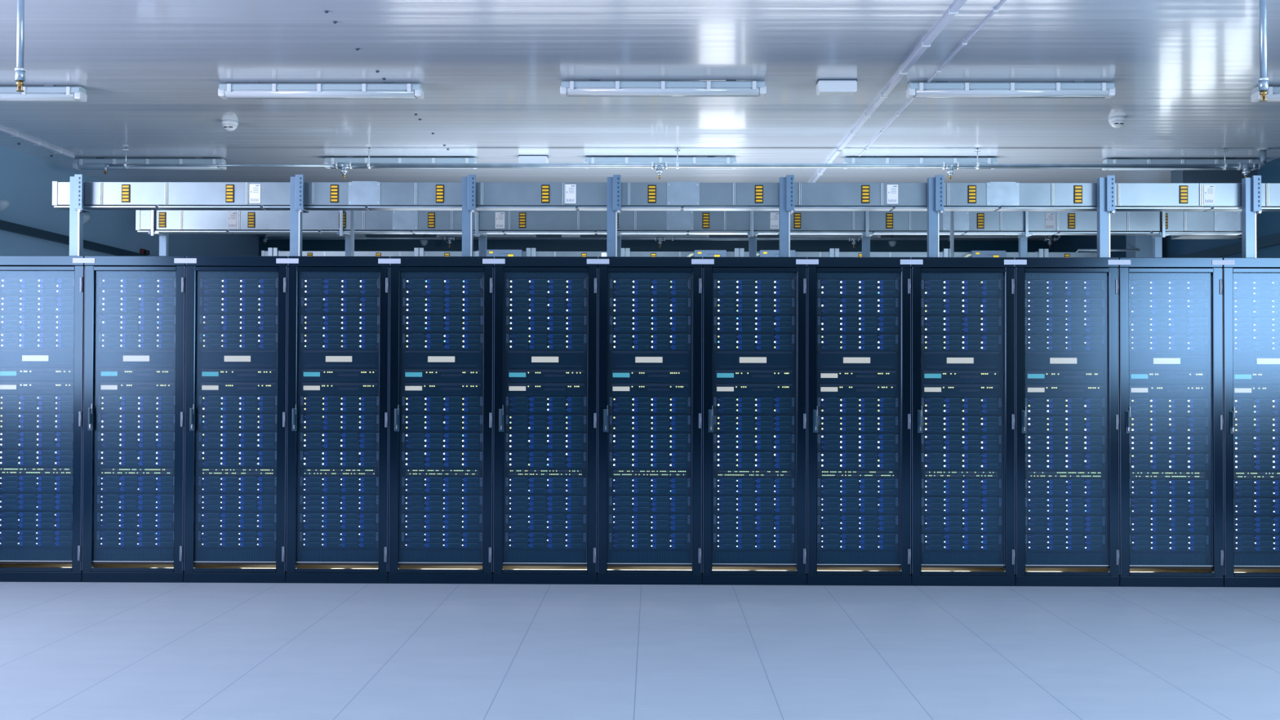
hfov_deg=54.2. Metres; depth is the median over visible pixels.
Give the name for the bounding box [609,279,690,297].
server
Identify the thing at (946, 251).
support
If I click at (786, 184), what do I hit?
support
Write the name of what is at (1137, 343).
server
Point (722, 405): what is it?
server
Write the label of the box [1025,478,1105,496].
server
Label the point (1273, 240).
trim
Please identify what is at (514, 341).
server
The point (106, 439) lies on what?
server
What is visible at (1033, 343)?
server
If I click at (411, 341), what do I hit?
server
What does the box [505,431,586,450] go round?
server
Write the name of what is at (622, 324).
server
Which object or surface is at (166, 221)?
cable tray
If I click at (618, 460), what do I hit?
server
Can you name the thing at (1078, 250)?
conduit
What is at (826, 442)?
server
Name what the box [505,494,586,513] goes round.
server
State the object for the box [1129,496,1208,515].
server
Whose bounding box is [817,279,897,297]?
server
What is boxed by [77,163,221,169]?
diffuser
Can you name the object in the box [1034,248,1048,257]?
support
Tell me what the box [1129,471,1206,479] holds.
switch
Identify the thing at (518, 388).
server
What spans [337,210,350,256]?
support
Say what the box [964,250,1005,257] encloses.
box
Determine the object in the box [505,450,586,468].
server
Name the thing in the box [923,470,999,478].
switch
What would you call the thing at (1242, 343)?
server
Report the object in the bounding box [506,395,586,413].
server
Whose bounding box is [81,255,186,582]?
rack
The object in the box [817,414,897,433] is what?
server
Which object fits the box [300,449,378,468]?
server
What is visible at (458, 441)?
server
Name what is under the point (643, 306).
server
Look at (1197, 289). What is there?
server
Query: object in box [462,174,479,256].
support
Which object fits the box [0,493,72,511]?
server
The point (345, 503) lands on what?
server
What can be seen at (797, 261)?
plate
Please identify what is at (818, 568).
tray
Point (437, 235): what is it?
ceiling lamp
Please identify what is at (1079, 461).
server
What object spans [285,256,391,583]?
rack
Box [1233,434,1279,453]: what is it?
server
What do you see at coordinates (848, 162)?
diffuser
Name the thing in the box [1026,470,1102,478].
switch
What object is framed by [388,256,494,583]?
rack
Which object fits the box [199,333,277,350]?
server
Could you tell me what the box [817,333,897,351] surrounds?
server
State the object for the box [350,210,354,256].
conduit
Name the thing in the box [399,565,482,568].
tray
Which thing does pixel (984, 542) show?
server
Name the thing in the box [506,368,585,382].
server
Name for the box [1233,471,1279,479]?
switch
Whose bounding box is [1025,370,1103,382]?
server
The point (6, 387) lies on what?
server
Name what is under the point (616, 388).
server
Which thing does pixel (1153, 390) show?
server
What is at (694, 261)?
plate
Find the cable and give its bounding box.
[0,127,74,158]
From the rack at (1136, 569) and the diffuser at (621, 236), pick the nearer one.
the rack at (1136, 569)
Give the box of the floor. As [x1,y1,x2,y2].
[0,582,1279,719]
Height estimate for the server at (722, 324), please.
0.102 m
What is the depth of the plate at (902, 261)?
7.19 m
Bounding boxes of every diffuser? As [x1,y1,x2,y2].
[0,93,79,102]
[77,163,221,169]
[224,89,417,98]
[268,235,361,239]
[328,162,471,168]
[439,235,532,236]
[567,87,759,96]
[589,162,732,163]
[621,235,705,237]
[790,235,877,237]
[848,162,992,168]
[913,88,1108,97]
[954,235,1048,237]
[1107,168,1250,170]
[1265,93,1279,102]
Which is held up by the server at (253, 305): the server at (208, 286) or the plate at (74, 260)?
the server at (208, 286)
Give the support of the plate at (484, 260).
attached to the rack at (405, 566)
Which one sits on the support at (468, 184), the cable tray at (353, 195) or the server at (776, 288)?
the cable tray at (353, 195)
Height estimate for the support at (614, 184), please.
0.502 m
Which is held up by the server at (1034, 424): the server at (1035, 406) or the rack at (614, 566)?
the server at (1035, 406)
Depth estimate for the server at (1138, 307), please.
7.22 m
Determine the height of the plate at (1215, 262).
0.029 m
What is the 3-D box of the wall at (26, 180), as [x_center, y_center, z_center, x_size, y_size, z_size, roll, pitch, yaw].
[-5.185,-0.249,6.158,0.100,3.027,20.600,0,-1,1]
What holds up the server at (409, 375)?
on the server at (410, 388)
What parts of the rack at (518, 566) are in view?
handle, rail, filler panel, filler panel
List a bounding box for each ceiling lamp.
[0,84,87,102]
[72,157,226,169]
[217,82,423,99]
[265,233,366,239]
[324,156,476,168]
[435,233,536,236]
[560,80,766,97]
[583,155,737,168]
[621,234,709,237]
[790,235,880,237]
[843,156,997,168]
[906,81,1115,98]
[948,234,1051,237]
[1102,158,1258,170]
[1250,86,1279,102]
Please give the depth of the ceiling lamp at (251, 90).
7.77 m
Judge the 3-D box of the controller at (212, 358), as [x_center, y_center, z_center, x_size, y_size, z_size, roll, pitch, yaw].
[-2.333,-0.004,7.548,0.453,0.104,0.554,0,-1,1]
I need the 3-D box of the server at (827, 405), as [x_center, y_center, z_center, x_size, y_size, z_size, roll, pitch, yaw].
[1.264,0.270,7.542,0.466,0.102,0.624,0,-1,1]
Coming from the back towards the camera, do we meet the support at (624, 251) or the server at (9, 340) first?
the support at (624, 251)
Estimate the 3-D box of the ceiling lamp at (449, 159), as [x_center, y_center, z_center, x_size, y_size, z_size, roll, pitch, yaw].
[-1.999,-1.650,10.449,1.270,0.096,0.117,0,-1,1]
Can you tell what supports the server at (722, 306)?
on the server at (722, 324)
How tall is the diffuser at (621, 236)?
0.040 m
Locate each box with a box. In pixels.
[478,249,522,256]
[686,249,726,257]
[756,249,795,257]
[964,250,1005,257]
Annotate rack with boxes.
[0,255,85,582]
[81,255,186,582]
[183,256,288,582]
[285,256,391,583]
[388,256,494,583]
[493,256,598,584]
[597,256,702,584]
[701,257,806,585]
[806,257,911,586]
[910,257,1015,586]
[1013,257,1119,586]
[1118,257,1223,586]
[1222,257,1279,587]
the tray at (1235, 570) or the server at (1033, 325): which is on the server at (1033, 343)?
the server at (1033, 325)
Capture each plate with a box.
[72,257,95,262]
[173,257,196,263]
[275,258,298,263]
[377,258,400,263]
[482,258,505,263]
[586,258,608,263]
[691,258,714,264]
[795,259,818,264]
[900,259,923,264]
[1004,259,1026,264]
[1107,259,1130,264]
[1212,259,1235,265]
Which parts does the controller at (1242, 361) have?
display frame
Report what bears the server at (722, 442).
on the server at (722, 460)
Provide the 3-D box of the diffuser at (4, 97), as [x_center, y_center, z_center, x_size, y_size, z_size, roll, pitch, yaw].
[-4.155,-1.661,7.921,1.180,0.040,0.104,0,-1,1]
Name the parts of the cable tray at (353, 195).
outlet frame, outlet frame, outlet frame, outlet frame, outlet frame, outlet frame, rail, outlet frame, outlet frame, outlet frame, outlet frame, outlet frame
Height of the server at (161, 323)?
0.102 m
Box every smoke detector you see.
[222,120,238,131]
[420,234,427,245]
[888,235,896,246]
[1108,116,1125,128]
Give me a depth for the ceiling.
7.74 m
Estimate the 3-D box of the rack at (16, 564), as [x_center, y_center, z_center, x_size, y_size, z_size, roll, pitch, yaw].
[-3.514,0.345,7.712,0.588,1.888,1.002,0,-1,1]
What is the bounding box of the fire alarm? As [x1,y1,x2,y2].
[139,248,149,254]
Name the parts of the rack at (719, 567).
handle, filler panel, filler panel, rail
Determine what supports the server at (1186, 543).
on the rack at (1136, 569)
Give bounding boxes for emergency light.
[518,155,548,163]
[561,234,580,237]
[816,79,857,95]
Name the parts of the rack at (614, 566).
handle, rail, filler panel, filler panel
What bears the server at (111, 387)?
on the server at (132, 403)
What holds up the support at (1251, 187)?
on the rack at (1240, 569)
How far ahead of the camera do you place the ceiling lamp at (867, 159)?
10.34 m
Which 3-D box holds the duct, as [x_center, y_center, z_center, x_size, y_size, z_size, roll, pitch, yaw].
[0.400,-0.931,11.661,7.855,0.162,0.126,0,-1,1]
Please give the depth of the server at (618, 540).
7.24 m
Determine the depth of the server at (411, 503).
7.25 m
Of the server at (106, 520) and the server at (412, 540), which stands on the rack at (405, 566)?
the server at (412, 540)
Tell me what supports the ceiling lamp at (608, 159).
attached to the ceiling
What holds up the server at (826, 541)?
on the rack at (893, 568)
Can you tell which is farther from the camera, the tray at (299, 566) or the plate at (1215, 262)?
the tray at (299, 566)
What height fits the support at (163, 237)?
2.383 m
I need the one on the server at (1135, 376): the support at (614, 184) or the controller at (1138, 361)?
the controller at (1138, 361)
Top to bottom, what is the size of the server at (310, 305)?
0.102 m
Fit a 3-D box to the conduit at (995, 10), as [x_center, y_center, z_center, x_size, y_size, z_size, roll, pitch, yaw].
[1.770,-1.730,6.655,0.023,0.015,7.300,0,-1,1]
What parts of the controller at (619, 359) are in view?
display frame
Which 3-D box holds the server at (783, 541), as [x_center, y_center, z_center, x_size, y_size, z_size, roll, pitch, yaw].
[0.662,1.056,7.538,0.468,0.102,0.624,0,-1,1]
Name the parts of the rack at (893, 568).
handle, filler panel, filler panel, rail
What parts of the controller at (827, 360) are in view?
display frame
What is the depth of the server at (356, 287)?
7.28 m
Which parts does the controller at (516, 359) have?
display frame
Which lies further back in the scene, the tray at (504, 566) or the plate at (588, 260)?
the tray at (504, 566)
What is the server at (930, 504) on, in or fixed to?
on the server at (931, 523)
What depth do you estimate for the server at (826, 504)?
7.23 m
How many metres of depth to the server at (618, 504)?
7.24 m
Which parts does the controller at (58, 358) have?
display frame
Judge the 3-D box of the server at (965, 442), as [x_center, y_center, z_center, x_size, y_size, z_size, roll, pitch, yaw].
[1.861,0.484,7.533,0.463,0.102,0.624,0,-1,1]
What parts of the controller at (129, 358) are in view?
display frame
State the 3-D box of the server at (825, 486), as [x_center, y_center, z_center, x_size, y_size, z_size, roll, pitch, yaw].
[1.263,0.739,7.536,0.466,0.102,0.624,0,-1,1]
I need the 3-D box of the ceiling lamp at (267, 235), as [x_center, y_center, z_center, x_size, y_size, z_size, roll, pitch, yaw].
[-4.136,-1.583,15.956,1.270,0.096,0.110,0,-1,1]
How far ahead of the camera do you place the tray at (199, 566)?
7.44 m
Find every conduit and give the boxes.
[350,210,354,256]
[809,0,967,182]
[858,0,1006,156]
[950,211,954,257]
[1075,248,1139,252]
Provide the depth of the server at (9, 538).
7.27 m
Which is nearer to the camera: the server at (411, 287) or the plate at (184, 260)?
the plate at (184, 260)
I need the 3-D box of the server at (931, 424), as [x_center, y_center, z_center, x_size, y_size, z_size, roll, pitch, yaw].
[1.861,0.378,7.535,0.463,0.102,0.624,0,-1,1]
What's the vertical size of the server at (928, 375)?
0.073 m
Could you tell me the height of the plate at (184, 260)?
0.029 m
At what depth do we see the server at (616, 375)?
7.25 m
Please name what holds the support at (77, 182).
on the rack at (16, 564)
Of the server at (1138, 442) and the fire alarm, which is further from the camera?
the fire alarm
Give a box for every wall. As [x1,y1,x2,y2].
[0,145,258,256]
[1050,157,1279,257]
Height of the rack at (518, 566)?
1.888 m
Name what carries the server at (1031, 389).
on the server at (1035, 406)
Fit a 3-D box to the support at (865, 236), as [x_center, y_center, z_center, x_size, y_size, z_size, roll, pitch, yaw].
[1.586,0.125,8.753,0.082,2.383,0.191,0,-1,1]
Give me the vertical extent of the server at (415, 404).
0.102 m
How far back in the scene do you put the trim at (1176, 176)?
10.77 m
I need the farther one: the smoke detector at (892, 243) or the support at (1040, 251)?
the smoke detector at (892, 243)
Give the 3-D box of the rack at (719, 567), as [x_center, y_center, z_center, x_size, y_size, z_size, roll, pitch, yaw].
[0.665,0.356,7.668,0.598,1.888,1.002,0,-1,1]
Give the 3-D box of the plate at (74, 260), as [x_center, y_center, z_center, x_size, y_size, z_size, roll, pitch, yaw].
[-3.221,-0.576,7.240,0.130,0.029,0.003,0,-1,1]
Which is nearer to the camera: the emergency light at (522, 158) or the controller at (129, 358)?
the controller at (129, 358)
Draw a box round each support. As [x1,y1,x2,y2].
[69,174,91,255]
[147,208,168,256]
[267,247,281,256]
[289,174,309,256]
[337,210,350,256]
[413,248,425,256]
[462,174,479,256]
[473,210,486,256]
[526,248,535,256]
[606,174,622,256]
[617,232,621,256]
[621,248,630,256]
[734,248,744,257]
[747,210,757,257]
[778,174,795,257]
[828,248,839,257]
[861,210,873,257]
[927,174,944,257]
[941,248,950,257]
[1017,211,1033,257]
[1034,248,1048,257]
[1097,175,1115,257]
[1151,211,1169,257]
[1241,175,1262,257]
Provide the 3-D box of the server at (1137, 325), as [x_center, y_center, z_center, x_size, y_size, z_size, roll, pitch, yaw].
[3.053,-0.196,7.530,0.463,0.102,0.624,0,-1,1]
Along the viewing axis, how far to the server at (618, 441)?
7.24 m
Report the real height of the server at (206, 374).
0.073 m
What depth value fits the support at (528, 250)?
11.60 m
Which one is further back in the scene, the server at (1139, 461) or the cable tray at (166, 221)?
the cable tray at (166, 221)
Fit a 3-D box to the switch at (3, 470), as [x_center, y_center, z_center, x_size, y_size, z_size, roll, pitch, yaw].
[-3.517,0.651,7.478,0.437,0.044,0.403,0,-1,1]
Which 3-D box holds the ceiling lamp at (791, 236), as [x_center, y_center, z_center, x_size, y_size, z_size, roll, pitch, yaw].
[2.403,-1.568,15.808,1.270,0.096,0.110,0,-1,1]
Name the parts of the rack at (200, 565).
handle, rail, filler panel, filler panel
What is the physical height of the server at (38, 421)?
0.102 m
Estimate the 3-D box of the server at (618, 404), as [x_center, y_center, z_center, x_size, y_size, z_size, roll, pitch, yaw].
[0.061,0.267,7.555,0.470,0.102,0.624,0,-1,1]
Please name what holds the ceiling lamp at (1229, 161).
attached to the ceiling
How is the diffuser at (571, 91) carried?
attached to the ceiling lamp at (592, 87)
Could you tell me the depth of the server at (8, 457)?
7.28 m
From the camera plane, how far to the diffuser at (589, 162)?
10.34 m
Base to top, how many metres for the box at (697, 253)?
0.190 m
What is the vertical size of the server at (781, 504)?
0.102 m
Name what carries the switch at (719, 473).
on the server at (722, 486)
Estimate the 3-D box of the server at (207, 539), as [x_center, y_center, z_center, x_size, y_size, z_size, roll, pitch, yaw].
[-2.335,1.048,7.569,0.461,0.102,0.624,0,-1,1]
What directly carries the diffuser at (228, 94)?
attached to the ceiling lamp at (251, 90)
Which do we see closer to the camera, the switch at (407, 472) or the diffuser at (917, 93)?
the switch at (407, 472)
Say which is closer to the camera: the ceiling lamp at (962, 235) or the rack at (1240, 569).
the rack at (1240, 569)
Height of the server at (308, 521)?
0.102 m
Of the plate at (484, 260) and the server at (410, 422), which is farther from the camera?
the server at (410, 422)
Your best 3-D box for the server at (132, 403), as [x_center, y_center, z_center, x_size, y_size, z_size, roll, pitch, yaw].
[-2.924,0.260,7.586,0.460,0.102,0.624,0,-1,1]
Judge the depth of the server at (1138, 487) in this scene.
7.21 m
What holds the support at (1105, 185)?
on the rack at (1082, 569)
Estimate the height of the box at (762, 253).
0.190 m
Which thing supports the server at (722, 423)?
on the server at (722, 442)
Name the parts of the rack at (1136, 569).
handle, filler panel, filler panel, rail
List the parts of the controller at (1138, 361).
display frame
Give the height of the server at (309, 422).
0.102 m
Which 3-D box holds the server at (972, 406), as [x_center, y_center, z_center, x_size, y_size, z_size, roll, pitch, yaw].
[1.861,0.272,7.536,0.463,0.102,0.624,0,-1,1]
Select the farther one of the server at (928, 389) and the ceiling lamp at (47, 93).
the ceiling lamp at (47, 93)
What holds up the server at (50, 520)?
on the server at (9, 538)
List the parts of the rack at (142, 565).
handle, rail, filler panel, filler panel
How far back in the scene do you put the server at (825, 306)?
7.24 m
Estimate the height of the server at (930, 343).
0.102 m
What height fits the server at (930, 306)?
0.102 m
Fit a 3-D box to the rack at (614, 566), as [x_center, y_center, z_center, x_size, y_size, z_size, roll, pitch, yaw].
[0.062,0.354,7.675,0.601,1.888,1.002,0,-1,1]
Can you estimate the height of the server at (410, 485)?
0.102 m
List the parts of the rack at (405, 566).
handle, rail, filler panel, filler panel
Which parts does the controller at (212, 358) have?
display frame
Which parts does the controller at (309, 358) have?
display frame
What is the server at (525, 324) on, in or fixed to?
on the server at (514, 341)
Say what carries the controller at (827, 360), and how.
on the server at (824, 375)
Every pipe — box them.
[103,147,1269,179]
[262,234,1061,248]
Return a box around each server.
[0,277,74,296]
[0,296,74,314]
[0,314,74,332]
[0,332,74,349]
[0,368,73,380]
[0,381,73,394]
[0,394,73,412]
[0,412,73,431]
[0,430,73,448]
[0,448,72,466]
[0,475,72,493]
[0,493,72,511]
[0,511,72,529]
[0,528,72,547]
[97,394,174,413]
[97,412,174,431]
[97,431,174,448]
[97,448,174,467]
[97,475,174,493]
[97,493,173,511]
[97,511,173,529]
[97,529,173,547]
[98,278,175,296]
[98,296,175,314]
[98,314,175,333]
[98,332,175,349]
[98,381,174,394]
[99,368,175,380]
[197,529,275,548]
[198,431,276,449]
[198,449,276,467]
[198,475,276,493]
[198,493,276,511]
[198,511,275,530]
[199,314,277,333]
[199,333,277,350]
[199,394,276,413]
[199,413,276,431]
[200,278,277,296]
[200,296,277,315]
[200,368,277,381]
[200,381,276,395]
[299,475,378,493]
[299,493,378,512]
[299,511,377,530]
[299,530,377,548]
[300,333,379,350]
[300,395,378,413]
[300,413,378,431]
[300,431,378,449]
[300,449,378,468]
[301,278,379,297]
[301,296,379,315]
[301,315,379,333]
[301,368,378,381]
[301,382,378,395]
[401,413,483,431]
[401,431,482,450]
[401,449,482,468]
[401,476,482,494]
[401,493,482,512]
[401,512,482,531]
[401,530,482,549]
[402,278,483,297]
[402,297,483,315]
[402,315,483,333]
[402,333,483,350]
[402,395,483,413]
[403,368,482,381]
[403,382,481,395]
[505,413,586,432]
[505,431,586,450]
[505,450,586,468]
[505,476,586,494]
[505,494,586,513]
[505,512,586,531]
[505,531,586,550]
[506,279,586,297]
[506,297,586,315]
[506,315,586,333]
[506,333,586,351]
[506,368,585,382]
[506,382,585,395]
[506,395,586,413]
[608,432,690,450]
[608,450,690,469]
[608,476,690,495]
[608,494,690,513]
[608,513,690,532]
[608,531,690,550]
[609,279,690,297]
[609,297,690,315]
[609,315,690,333]
[609,333,690,351]
[609,395,690,413]
[609,413,690,432]
[610,368,689,382]
[610,382,689,395]
[713,279,794,297]
[713,297,794,315]
[713,315,794,333]
[713,333,794,351]
[713,395,794,414]
[713,413,794,432]
[713,432,794,451]
[713,450,794,469]
[713,477,794,495]
[713,495,794,514]
[713,513,794,532]
[713,532,794,551]
[714,369,793,382]
[714,382,793,395]
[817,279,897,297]
[817,297,897,315]
[817,315,897,334]
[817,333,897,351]
[817,395,897,414]
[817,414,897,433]
[817,432,897,451]
[817,451,897,470]
[817,477,897,496]
[817,495,897,514]
[817,513,897,533]
[817,532,897,551]
[818,369,897,382]
[818,382,897,396]
[921,279,1001,297]
[921,297,1001,315]
[921,315,1001,334]
[921,334,1001,351]
[921,369,999,382]
[921,383,999,396]
[921,396,1001,415]
[921,433,1001,452]
[921,451,1001,470]
[921,478,1001,496]
[921,495,1001,515]
[921,514,1001,533]
[921,532,1001,551]
[922,414,1001,433]
[1025,280,1104,297]
[1025,297,1104,316]
[1025,315,1104,334]
[1025,334,1104,351]
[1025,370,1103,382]
[1025,383,1103,396]
[1025,396,1104,415]
[1025,433,1105,452]
[1025,452,1105,471]
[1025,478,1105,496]
[1025,496,1105,515]
[1025,515,1105,533]
[1025,533,1105,551]
[1026,415,1105,434]
[1128,280,1208,298]
[1128,297,1208,316]
[1128,316,1208,334]
[1128,334,1208,351]
[1128,370,1207,383]
[1128,383,1207,397]
[1128,396,1208,415]
[1129,415,1208,434]
[1129,434,1208,452]
[1129,452,1208,471]
[1129,478,1208,497]
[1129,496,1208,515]
[1129,515,1208,533]
[1129,533,1208,552]
[1232,280,1279,298]
[1233,298,1279,316]
[1233,316,1279,335]
[1233,334,1279,352]
[1233,370,1279,383]
[1233,384,1279,397]
[1233,397,1279,416]
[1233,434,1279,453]
[1233,453,1279,471]
[1233,479,1279,497]
[1233,497,1279,515]
[1233,515,1279,533]
[1234,533,1279,552]
[1235,415,1279,434]
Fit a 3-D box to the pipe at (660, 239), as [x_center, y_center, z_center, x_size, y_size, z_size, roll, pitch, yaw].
[0.268,-1.498,15.230,9.742,0.262,0.090,0,-1,1]
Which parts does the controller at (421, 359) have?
display frame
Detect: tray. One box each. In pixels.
[0,564,71,567]
[52,181,1279,211]
[97,564,173,567]
[135,209,1241,235]
[198,564,275,568]
[258,236,1050,256]
[297,564,377,568]
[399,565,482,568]
[502,565,586,568]
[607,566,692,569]
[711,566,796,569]
[817,567,900,570]
[921,567,1003,570]
[1025,568,1105,571]
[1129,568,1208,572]
[1234,568,1279,572]
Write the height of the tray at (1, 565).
0.004 m
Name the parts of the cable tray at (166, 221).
outlet frame, outlet frame, outlet frame, outlet frame, outlet frame, rail, outlet frame, outlet frame, outlet frame, outlet frame, outlet frame, outlet frame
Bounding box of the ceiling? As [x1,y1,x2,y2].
[0,0,1279,237]
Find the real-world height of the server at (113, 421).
0.102 m
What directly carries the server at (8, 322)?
on the server at (9, 340)
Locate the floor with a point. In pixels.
(69, 651)
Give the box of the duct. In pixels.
[261,250,1097,257]
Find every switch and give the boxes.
[0,466,72,475]
[99,466,173,475]
[200,467,275,475]
[302,467,377,475]
[404,468,480,476]
[507,468,584,476]
[611,469,688,477]
[715,469,792,477]
[819,469,896,478]
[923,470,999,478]
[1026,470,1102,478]
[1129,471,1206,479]
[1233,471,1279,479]
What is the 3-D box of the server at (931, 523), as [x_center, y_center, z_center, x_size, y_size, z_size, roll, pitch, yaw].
[1.859,0.953,7.527,0.463,0.102,0.624,0,-1,1]
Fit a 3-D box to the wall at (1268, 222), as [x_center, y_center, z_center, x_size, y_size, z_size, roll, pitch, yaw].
[5.314,-0.223,6.048,0.100,3.027,20.600,0,-1,1]
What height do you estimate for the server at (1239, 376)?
0.073 m
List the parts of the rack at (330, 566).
handle, rail, filler panel, filler panel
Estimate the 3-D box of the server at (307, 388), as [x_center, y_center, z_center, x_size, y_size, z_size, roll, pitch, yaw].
[-1.742,0.170,7.514,0.448,0.073,0.505,0,-1,1]
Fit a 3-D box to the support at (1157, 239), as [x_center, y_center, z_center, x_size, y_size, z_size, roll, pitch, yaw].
[3.636,0.130,8.731,0.082,2.383,0.191,0,-1,1]
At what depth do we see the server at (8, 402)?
7.29 m
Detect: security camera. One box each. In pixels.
[0,199,9,210]
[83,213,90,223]
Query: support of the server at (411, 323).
on the server at (411, 341)
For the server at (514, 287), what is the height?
0.102 m
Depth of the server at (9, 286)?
7.29 m
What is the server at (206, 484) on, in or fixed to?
on the server at (206, 502)
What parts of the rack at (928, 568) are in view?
handle, filler panel, filler panel, rail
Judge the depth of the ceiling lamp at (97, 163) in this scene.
10.49 m
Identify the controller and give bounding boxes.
[0,349,73,368]
[98,349,175,368]
[200,349,277,368]
[301,350,379,368]
[403,350,482,368]
[506,350,586,368]
[610,351,689,368]
[714,351,793,369]
[817,351,897,369]
[921,351,1000,369]
[1025,351,1103,370]
[1128,351,1207,370]
[1233,351,1279,370]
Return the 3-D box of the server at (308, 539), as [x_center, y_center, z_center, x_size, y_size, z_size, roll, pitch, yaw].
[-1.744,1.050,7.563,0.460,0.102,0.624,0,-1,1]
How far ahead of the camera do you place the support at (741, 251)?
11.58 m
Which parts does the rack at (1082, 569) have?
handle, filler panel, filler panel, rail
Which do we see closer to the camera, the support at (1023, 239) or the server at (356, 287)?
the server at (356, 287)
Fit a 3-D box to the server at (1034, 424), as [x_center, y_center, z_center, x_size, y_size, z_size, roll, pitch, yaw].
[2.456,0.380,7.528,0.464,0.102,0.624,0,-1,1]
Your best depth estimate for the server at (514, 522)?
7.25 m
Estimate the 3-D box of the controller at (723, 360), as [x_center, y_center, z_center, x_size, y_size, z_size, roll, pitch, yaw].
[0.664,0.004,7.517,0.460,0.104,0.554,0,-1,1]
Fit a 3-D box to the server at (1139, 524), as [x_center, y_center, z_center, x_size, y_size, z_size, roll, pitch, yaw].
[3.050,0.956,7.514,0.463,0.102,0.624,0,-1,1]
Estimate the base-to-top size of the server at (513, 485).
0.102 m
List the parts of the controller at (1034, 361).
display frame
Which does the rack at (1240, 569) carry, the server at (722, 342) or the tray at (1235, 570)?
the tray at (1235, 570)
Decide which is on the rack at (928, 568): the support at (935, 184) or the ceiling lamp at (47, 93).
the support at (935, 184)
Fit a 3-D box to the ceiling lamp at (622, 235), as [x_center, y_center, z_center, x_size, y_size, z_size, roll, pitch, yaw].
[0.241,-1.573,15.857,1.270,0.096,0.110,0,-1,1]
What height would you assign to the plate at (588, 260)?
0.029 m
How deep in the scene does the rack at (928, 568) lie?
7.18 m
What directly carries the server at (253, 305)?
on the server at (212, 323)
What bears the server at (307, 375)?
on the server at (307, 388)
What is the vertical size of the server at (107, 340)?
0.102 m
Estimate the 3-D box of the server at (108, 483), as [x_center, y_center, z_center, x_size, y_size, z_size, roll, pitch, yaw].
[-2.926,0.729,7.580,0.460,0.102,0.624,0,-1,1]
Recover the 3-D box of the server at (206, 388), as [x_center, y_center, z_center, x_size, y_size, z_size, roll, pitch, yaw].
[-2.333,0.168,7.521,0.449,0.073,0.505,0,-1,1]
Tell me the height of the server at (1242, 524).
0.102 m
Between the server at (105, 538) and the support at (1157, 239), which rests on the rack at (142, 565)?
the server at (105, 538)
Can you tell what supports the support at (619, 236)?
on the floor
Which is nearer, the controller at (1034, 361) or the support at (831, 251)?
the controller at (1034, 361)
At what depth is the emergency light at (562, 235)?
15.80 m
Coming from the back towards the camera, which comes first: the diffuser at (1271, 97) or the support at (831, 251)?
the support at (831, 251)
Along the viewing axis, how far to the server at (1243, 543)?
7.20 m
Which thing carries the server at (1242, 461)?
on the switch at (1237, 474)
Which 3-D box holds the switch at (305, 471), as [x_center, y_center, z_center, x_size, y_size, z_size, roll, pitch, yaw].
[-1.744,0.655,7.459,0.436,0.044,0.403,0,-1,1]
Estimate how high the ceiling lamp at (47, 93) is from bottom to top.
0.096 m
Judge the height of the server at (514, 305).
0.102 m
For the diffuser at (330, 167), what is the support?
attached to the ceiling lamp at (449, 159)
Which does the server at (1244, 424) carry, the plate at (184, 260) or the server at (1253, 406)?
the server at (1253, 406)
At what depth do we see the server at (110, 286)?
7.29 m
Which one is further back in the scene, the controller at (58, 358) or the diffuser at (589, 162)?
the diffuser at (589, 162)
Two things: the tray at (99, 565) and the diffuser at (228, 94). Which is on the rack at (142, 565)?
the tray at (99, 565)
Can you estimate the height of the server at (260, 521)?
0.102 m
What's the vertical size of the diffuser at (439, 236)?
0.040 m
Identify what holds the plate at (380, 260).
attached to the rack at (405, 566)
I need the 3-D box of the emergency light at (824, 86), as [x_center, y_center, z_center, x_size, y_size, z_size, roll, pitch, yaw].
[1.215,-1.685,7.729,0.240,0.080,0.110,0,-1,1]
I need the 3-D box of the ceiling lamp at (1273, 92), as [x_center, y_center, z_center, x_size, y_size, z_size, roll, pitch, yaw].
[4.482,-1.667,7.822,1.270,0.096,0.117,0,-1,1]
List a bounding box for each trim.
[0,219,146,255]
[1125,235,1152,257]
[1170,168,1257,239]
[1177,233,1279,257]
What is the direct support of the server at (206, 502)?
on the server at (260, 521)
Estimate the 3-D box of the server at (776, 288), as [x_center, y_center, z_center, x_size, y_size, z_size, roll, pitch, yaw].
[0.666,-0.414,7.557,0.468,0.102,0.624,0,-1,1]
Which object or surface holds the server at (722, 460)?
on the switch at (719, 473)
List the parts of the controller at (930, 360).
display frame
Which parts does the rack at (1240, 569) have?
handle, filler panel, rail, filler panel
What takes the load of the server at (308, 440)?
on the server at (353, 459)
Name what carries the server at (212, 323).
on the server at (233, 341)
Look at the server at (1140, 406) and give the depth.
7.22 m
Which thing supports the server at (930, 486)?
on the server at (930, 504)
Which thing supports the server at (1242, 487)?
on the server at (1242, 506)
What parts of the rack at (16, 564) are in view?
rail, filler panel, filler panel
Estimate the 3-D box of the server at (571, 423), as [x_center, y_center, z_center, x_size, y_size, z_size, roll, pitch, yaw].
[-0.542,0.372,7.559,0.468,0.102,0.624,0,-1,1]
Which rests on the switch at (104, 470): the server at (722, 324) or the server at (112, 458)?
the server at (112, 458)
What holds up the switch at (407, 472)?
on the server at (410, 485)
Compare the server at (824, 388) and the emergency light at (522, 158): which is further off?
the emergency light at (522, 158)
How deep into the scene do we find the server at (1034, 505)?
7.22 m

